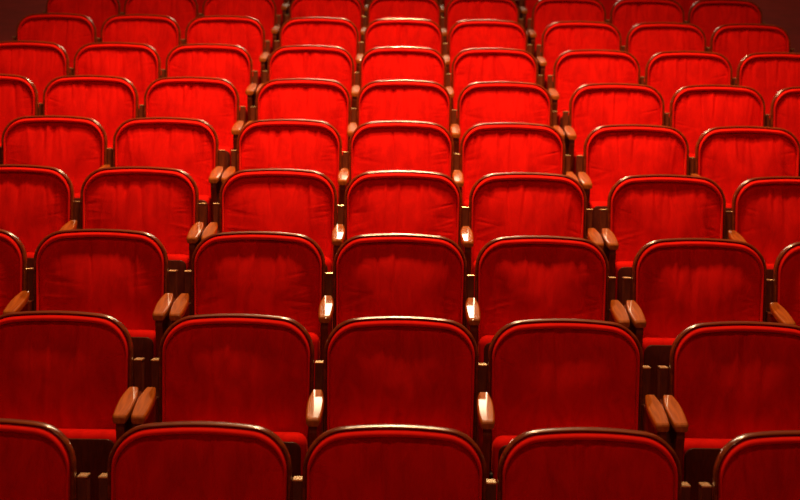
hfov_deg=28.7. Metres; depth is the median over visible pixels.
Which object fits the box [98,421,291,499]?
seat
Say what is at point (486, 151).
cushion
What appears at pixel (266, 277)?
cushion
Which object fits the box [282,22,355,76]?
cushion
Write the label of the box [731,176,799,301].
seat
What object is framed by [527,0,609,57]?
seat
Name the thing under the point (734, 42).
seat
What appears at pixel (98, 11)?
seat
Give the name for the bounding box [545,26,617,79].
cushion
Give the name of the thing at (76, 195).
seat cushion
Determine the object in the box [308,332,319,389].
seat cushion
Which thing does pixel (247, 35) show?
cushion
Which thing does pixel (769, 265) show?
seat cushion
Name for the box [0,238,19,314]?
cushion
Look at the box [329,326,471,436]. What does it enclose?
cushion
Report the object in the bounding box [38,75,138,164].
seat
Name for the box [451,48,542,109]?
seat
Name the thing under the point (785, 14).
wall
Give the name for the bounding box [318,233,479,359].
seat
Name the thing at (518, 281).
cushion
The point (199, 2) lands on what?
seat
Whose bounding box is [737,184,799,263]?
cushion
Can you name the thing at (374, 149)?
cushion
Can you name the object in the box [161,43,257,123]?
seat
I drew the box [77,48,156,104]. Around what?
cushion
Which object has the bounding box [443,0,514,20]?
seat
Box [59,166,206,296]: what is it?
seat
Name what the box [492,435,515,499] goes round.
seat cushion
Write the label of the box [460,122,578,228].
seat
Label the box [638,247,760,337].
cushion
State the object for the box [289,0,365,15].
seat
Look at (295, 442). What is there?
seat cushion
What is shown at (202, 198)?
seat cushion
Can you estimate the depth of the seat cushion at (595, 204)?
7.46 m
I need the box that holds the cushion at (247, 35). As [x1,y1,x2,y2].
[189,21,261,76]
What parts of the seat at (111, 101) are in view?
panel, frame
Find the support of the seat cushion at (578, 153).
on the seat at (591, 106)
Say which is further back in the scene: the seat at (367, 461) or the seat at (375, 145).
the seat at (375, 145)
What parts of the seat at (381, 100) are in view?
armrest, panel, frame, panel, armrest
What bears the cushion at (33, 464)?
on the seat at (38, 460)
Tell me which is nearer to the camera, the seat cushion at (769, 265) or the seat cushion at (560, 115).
the seat cushion at (769, 265)
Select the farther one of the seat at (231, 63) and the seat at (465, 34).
the seat at (465, 34)
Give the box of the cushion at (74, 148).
[6,122,101,192]
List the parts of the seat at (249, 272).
armrest, panel, frame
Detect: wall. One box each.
[0,0,46,41]
[747,0,799,52]
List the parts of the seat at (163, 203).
armrest, panel, frame, armrest, panel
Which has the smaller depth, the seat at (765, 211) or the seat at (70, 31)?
the seat at (765, 211)
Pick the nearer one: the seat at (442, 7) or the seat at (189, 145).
the seat at (189, 145)
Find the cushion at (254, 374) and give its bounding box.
[165,324,307,436]
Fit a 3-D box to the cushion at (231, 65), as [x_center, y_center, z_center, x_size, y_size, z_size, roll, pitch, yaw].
[-1.124,-0.926,9.205,0.468,0.499,0.114,1,12,0]
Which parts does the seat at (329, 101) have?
panel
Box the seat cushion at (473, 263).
[472,260,475,297]
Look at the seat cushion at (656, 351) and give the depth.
5.83 m
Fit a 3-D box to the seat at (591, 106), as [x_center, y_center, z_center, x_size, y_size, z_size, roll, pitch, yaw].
[1.157,-0.428,8.313,0.594,0.882,0.427,1,12,0]
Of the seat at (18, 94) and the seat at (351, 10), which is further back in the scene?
the seat at (351, 10)
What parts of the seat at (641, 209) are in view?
panel, armrest, frame, panel, armrest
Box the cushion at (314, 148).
[241,126,337,190]
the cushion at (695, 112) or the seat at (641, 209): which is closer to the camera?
the seat at (641, 209)
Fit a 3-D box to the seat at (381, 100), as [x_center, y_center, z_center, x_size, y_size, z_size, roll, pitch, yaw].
[0.017,-0.446,8.313,0.594,0.882,0.427,1,12,0]
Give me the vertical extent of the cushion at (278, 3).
0.499 m
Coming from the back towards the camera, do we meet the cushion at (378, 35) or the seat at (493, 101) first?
the cushion at (378, 35)
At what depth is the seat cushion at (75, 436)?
5.04 m
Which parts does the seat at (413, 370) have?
armrest, panel, frame, panel, armrest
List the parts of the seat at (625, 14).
frame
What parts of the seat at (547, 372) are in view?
frame, panel, armrest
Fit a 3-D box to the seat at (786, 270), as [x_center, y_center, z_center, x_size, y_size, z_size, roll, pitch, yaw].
[1.695,0.430,5.887,0.551,0.882,0.427,1,12,0]
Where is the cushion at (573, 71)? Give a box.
[557,55,636,113]
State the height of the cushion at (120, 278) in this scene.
0.499 m
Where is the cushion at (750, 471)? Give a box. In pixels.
[722,443,799,499]
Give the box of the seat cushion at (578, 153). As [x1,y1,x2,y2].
[573,152,582,174]
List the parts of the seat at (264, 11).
frame, armrest, panel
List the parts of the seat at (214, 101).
panel, frame, armrest, panel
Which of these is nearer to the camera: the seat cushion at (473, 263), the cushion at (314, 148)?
the seat cushion at (473, 263)
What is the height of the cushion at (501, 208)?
0.499 m
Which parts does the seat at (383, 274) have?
armrest, panel, frame, panel, armrest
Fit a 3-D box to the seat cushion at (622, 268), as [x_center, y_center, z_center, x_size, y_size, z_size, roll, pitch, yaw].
[1.146,0.228,6.697,0.481,0.353,0.136,1,12,0]
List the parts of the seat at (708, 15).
frame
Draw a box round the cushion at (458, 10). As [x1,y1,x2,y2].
[448,0,515,34]
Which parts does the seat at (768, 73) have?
frame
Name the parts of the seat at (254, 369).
armrest, panel, frame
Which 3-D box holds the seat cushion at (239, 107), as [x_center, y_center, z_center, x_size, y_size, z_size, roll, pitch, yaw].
[-1.128,-0.659,9.123,0.481,0.353,0.136,1,12,0]
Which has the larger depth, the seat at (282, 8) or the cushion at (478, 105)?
the seat at (282, 8)
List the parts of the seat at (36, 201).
frame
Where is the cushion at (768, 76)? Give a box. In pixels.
[741,58,799,113]
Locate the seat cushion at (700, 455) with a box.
[682,438,731,481]
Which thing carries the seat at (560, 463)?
on the floor
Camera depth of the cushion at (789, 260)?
5.95 m
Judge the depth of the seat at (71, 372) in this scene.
5.13 m
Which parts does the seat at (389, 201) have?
armrest, panel, frame, panel, armrest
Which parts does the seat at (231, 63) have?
panel, frame, armrest, panel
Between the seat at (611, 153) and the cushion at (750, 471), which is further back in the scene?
the seat at (611, 153)
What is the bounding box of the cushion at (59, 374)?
[0,321,125,429]
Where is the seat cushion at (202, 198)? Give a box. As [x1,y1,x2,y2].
[199,195,211,224]
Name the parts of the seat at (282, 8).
armrest, panel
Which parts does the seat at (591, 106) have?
panel, armrest, frame, panel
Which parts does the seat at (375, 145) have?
armrest, panel, frame, panel, armrest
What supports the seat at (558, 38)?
on the floor
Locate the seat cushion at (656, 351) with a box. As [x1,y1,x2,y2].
[642,338,675,364]
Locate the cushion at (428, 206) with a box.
[349,178,456,242]
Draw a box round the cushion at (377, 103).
[360,86,447,128]
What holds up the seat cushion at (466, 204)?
on the seat at (499, 147)
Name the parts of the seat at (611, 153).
panel, armrest, frame, panel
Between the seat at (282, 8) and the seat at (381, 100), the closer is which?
the seat at (381, 100)
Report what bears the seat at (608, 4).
on the floor
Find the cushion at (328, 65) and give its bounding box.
[271,51,350,93]
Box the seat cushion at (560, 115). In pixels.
[557,112,568,126]
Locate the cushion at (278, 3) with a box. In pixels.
[273,0,282,23]
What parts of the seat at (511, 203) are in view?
panel, armrest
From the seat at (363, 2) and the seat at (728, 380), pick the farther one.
the seat at (363, 2)
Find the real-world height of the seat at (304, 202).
0.882 m
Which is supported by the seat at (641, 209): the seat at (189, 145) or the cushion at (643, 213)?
the cushion at (643, 213)
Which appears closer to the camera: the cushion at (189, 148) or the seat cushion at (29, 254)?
the seat cushion at (29, 254)
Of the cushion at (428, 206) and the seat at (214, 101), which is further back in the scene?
the seat at (214, 101)
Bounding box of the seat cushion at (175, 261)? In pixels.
[167,254,189,269]
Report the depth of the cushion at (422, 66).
9.18 m
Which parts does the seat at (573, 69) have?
panel, armrest, frame, panel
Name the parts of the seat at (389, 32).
panel, armrest, frame, panel, armrest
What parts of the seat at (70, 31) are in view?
frame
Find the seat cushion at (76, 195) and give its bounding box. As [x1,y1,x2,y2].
[74,193,79,197]
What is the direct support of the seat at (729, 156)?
on the floor
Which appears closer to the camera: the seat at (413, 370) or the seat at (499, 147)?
the seat at (413, 370)
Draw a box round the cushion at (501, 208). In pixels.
[473,180,581,261]
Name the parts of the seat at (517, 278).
frame, panel, armrest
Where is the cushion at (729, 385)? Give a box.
[676,332,799,438]
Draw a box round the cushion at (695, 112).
[674,91,760,153]
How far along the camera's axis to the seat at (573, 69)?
9.18 m
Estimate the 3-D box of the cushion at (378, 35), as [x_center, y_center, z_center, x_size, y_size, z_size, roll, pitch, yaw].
[0.019,-1.194,10.014,0.468,0.499,0.113,1,12,0]
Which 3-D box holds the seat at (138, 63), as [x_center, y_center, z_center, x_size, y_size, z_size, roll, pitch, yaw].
[-1.688,-0.756,9.121,0.551,0.882,0.427,1,12,0]
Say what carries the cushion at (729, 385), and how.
on the seat at (728, 380)
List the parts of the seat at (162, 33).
frame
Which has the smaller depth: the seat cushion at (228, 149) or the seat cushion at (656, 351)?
the seat cushion at (656, 351)
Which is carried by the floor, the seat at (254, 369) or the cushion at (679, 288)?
the seat at (254, 369)
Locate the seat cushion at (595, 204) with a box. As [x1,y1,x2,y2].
[589,201,606,208]
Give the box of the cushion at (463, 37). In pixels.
[451,25,523,66]
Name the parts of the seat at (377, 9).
armrest, panel, frame, panel, armrest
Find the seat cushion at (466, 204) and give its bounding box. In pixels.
[462,200,468,206]
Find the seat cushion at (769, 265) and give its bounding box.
[766,263,773,268]
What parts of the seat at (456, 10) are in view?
frame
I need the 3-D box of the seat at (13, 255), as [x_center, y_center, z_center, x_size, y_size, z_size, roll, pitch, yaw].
[-1.703,0.378,5.887,0.551,0.882,0.427,1,12,0]
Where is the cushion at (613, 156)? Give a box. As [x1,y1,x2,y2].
[588,131,684,202]
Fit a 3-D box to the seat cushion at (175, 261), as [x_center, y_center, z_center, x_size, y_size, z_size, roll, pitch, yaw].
[-1.133,0.193,6.697,0.481,0.353,0.136,1,12,0]
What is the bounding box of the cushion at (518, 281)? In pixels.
[480,244,603,338]
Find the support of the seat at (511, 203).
on the floor
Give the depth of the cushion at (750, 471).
4.33 m
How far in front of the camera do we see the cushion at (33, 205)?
6.75 m
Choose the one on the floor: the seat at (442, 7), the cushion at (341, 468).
the seat at (442, 7)
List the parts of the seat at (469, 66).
panel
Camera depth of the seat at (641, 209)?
6.75 m
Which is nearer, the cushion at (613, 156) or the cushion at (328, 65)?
the cushion at (613, 156)
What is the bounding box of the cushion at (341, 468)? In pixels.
[310,437,478,499]
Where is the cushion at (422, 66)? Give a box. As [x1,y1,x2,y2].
[363,52,442,86]
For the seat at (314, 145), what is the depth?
7.56 m
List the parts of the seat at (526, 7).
panel, armrest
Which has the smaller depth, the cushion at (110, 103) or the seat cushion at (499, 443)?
the seat cushion at (499, 443)
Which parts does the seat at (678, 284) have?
panel, armrest, frame, panel, armrest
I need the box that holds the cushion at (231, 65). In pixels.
[169,49,248,109]
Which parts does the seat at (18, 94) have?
frame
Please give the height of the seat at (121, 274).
0.882 m
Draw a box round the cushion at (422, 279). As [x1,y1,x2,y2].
[338,242,461,324]
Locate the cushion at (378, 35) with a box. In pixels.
[367,24,439,52]
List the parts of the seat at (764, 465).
panel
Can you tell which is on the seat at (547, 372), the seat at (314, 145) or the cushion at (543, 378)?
the cushion at (543, 378)
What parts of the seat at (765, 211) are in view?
frame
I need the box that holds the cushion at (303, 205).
[224,176,332,259]
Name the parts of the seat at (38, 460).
panel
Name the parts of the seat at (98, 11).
frame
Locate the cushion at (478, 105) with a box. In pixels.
[461,88,547,138]
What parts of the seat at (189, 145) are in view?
panel, frame, armrest, panel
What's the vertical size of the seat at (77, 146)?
0.882 m
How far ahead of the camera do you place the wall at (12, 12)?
14.22 m
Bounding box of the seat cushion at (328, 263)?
[325,257,331,271]
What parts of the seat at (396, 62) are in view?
armrest, panel, frame, panel, armrest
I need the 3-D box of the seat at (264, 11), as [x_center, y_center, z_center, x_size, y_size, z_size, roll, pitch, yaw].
[-1.114,-1.319,10.738,0.594,0.882,0.427,1,12,0]
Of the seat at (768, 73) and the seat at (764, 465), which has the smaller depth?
the seat at (764, 465)
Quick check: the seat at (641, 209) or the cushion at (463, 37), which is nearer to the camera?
the seat at (641, 209)
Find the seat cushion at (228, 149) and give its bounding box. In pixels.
[219,147,232,165]
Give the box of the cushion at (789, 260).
[780,251,799,325]
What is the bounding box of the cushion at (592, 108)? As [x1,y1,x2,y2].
[573,89,659,153]
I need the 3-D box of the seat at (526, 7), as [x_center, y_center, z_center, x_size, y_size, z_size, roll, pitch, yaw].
[1.168,-1.566,11.547,0.594,0.882,0.427,1,12,0]
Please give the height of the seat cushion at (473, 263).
0.353 m
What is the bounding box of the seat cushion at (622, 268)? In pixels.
[614,261,632,299]
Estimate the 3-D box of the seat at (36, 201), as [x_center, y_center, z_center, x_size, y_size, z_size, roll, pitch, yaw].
[-1.692,0.096,6.696,0.551,0.882,0.427,1,12,0]
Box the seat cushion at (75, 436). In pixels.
[59,429,115,443]
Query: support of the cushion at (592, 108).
on the seat at (591, 106)
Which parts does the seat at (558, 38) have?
panel, armrest, frame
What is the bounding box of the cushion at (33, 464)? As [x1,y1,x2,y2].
[0,431,66,499]
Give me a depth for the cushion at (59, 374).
5.13 m
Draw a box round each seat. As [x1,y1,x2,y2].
[0,41,68,114]
[0,74,37,145]
[0,115,107,219]
[0,164,73,290]
[0,229,26,314]
[0,310,144,499]
[0,418,90,499]
[3,229,177,389]
[13,13,96,74]
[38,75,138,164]
[43,0,119,37]
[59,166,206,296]
[69,42,160,117]
[97,14,180,68]
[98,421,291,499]
[99,117,225,225]
[119,0,125,14]
[120,0,197,38]
[131,313,313,499]
[139,77,245,169]
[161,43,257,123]
[169,231,324,389]
[181,15,269,85]
[196,0,204,16]
[199,0,280,54]
[201,168,336,294]
[221,119,341,223]
[244,78,350,169]
[256,45,353,107]
[269,17,358,84]
[273,0,289,26]
[285,0,362,41]
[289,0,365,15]
[292,424,496,499]
[306,316,494,478]
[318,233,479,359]
[332,170,473,273]
[338,121,463,204]
[347,80,460,170]
[351,46,453,121]
[356,18,450,73]
[360,0,447,45]
[364,0,444,16]
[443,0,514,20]
[445,0,527,54]
[448,20,536,73]
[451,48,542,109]
[457,81,564,169]
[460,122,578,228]
[469,172,603,297]
[475,235,629,391]
[488,318,669,499]
[497,427,690,499]
[519,0,538,30]
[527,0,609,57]
[536,21,625,89]
[547,49,643,127]
[562,83,668,174]
[576,124,700,231]
[598,0,618,19]
[599,174,746,303]
[610,0,687,51]
[622,238,795,397]
[626,22,709,84]
[645,51,735,112]
[657,321,799,499]
[669,85,769,173]
[674,0,699,20]
[688,0,765,46]
[695,126,799,210]
[698,430,799,499]
[710,24,793,77]
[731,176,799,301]
[736,52,799,126]
[770,86,799,142]
[773,242,799,325]
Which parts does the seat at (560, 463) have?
panel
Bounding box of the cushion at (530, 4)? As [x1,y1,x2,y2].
[526,0,538,27]
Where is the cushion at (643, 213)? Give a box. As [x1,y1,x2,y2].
[612,182,720,262]
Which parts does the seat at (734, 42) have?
frame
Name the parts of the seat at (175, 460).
panel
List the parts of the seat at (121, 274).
armrest, panel, frame, armrest, panel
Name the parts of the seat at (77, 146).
frame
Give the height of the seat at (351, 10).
0.882 m
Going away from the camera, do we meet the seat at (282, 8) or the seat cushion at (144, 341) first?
the seat cushion at (144, 341)
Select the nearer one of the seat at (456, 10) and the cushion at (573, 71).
the cushion at (573, 71)
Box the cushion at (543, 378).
[493,329,636,440]
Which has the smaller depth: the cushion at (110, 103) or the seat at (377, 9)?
the cushion at (110, 103)
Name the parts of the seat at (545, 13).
panel, armrest, frame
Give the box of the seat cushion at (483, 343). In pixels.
[478,335,493,362]
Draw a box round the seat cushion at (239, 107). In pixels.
[239,107,247,123]
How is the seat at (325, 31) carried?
on the floor
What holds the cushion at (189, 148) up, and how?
on the seat at (189, 145)
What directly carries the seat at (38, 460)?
on the floor
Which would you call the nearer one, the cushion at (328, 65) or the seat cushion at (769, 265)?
the seat cushion at (769, 265)
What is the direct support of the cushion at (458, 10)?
on the seat at (456, 10)
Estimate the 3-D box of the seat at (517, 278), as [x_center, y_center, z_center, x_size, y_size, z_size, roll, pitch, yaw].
[0.557,0.413,5.887,0.551,0.882,0.427,1,12,0]
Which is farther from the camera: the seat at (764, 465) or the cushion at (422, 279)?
the cushion at (422, 279)
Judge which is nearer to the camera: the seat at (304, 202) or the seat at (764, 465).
the seat at (764, 465)
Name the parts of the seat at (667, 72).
frame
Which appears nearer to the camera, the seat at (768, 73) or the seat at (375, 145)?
the seat at (375, 145)
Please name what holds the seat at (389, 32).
on the floor
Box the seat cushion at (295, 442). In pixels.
[274,432,306,475]
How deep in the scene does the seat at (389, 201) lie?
6.75 m
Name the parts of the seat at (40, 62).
frame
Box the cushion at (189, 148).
[117,124,213,196]
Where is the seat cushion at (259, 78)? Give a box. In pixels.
[252,74,260,85]
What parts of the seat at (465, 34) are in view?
panel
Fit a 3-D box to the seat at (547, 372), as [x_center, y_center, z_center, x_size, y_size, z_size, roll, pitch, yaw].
[0.560,0.695,5.077,0.551,0.882,0.427,1,12,0]
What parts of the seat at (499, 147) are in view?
frame, panel, armrest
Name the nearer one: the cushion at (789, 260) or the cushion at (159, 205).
the cushion at (789, 260)
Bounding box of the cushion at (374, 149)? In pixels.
[353,128,449,177]
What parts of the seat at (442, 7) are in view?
armrest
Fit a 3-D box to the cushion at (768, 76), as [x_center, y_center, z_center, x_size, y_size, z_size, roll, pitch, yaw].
[2.233,-0.874,9.205,0.468,0.499,0.114,1,12,0]
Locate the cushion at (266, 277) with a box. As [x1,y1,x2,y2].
[197,240,319,336]
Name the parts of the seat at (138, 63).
frame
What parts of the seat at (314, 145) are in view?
armrest, panel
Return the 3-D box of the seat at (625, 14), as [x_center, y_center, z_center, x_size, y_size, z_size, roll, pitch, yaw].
[1.724,-1.275,10.738,0.551,0.882,0.427,1,12,0]
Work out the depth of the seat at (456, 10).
10.80 m
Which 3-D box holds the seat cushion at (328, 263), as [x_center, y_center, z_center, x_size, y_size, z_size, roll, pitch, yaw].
[-0.532,0.203,6.697,0.481,0.353,0.136,1,12,0]
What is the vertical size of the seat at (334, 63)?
0.882 m
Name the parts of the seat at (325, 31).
panel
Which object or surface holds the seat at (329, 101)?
on the floor
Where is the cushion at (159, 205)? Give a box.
[85,174,192,255]
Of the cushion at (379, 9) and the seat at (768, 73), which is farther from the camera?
the cushion at (379, 9)
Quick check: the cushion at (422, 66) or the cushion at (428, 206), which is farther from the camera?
the cushion at (422, 66)
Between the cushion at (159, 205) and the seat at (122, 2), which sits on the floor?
the seat at (122, 2)
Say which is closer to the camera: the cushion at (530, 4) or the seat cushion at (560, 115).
the seat cushion at (560, 115)
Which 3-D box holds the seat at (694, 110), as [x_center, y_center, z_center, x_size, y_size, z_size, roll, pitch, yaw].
[1.717,-0.419,8.313,0.551,0.882,0.427,1,12,0]
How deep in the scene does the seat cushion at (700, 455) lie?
5.02 m
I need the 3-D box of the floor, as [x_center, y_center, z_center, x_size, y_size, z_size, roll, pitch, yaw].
[0.013,-0.553,9.351,7.800,2.346,22.400,1,12,0]
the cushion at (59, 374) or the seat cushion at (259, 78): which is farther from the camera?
the seat cushion at (259, 78)
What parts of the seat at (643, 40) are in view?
frame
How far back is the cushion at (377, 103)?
8.37 m
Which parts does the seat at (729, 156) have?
frame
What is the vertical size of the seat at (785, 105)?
0.882 m
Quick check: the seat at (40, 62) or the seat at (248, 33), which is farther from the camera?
the seat at (248, 33)
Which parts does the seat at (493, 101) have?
panel, armrest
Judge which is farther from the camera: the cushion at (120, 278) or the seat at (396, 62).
the seat at (396, 62)
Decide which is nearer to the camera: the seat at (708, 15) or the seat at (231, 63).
the seat at (231, 63)
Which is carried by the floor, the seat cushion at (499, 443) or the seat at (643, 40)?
the seat at (643, 40)
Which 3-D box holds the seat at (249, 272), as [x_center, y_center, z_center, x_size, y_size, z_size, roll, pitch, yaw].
[-0.565,0.396,5.887,0.551,0.882,0.427,1,12,0]
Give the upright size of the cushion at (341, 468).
0.499 m
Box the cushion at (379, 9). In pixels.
[370,0,437,23]
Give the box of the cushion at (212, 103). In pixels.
[148,83,234,148]
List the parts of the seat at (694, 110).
frame, panel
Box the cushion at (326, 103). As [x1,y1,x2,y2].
[260,85,346,150]
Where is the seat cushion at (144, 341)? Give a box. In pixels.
[128,330,156,357]
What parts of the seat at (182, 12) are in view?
frame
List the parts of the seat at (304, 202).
armrest, panel, frame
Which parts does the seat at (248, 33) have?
frame, armrest, panel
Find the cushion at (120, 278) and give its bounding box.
[39,237,161,330]
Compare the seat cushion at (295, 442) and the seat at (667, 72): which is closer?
the seat cushion at (295, 442)
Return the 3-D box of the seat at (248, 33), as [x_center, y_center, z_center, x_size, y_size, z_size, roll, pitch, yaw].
[-1.123,-1.033,9.930,0.594,0.882,0.427,1,12,0]
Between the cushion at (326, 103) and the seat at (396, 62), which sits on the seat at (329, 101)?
the cushion at (326, 103)
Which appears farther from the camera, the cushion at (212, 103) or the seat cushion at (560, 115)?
the seat cushion at (560, 115)
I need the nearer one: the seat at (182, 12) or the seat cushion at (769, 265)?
the seat cushion at (769, 265)
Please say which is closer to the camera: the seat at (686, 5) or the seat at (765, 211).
the seat at (765, 211)
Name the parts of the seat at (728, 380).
panel, armrest, frame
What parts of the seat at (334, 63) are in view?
panel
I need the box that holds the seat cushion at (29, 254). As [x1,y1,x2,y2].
[26,252,34,257]
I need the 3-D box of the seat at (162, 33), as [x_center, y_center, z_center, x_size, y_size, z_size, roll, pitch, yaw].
[-1.684,-1.042,9.930,0.551,0.882,0.427,1,12,0]
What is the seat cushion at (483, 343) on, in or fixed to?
on the seat at (517, 278)
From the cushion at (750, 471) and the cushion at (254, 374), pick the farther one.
the cushion at (254, 374)
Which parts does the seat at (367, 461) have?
panel, panel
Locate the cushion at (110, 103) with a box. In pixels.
[47,81,133,144]
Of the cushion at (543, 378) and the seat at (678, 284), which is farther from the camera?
the seat at (678, 284)
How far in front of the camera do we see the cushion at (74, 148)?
7.56 m
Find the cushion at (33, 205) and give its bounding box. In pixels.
[0,172,67,251]
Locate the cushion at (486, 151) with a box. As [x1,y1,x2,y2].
[464,129,560,201]
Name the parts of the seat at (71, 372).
frame, armrest, panel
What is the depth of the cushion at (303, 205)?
6.75 m

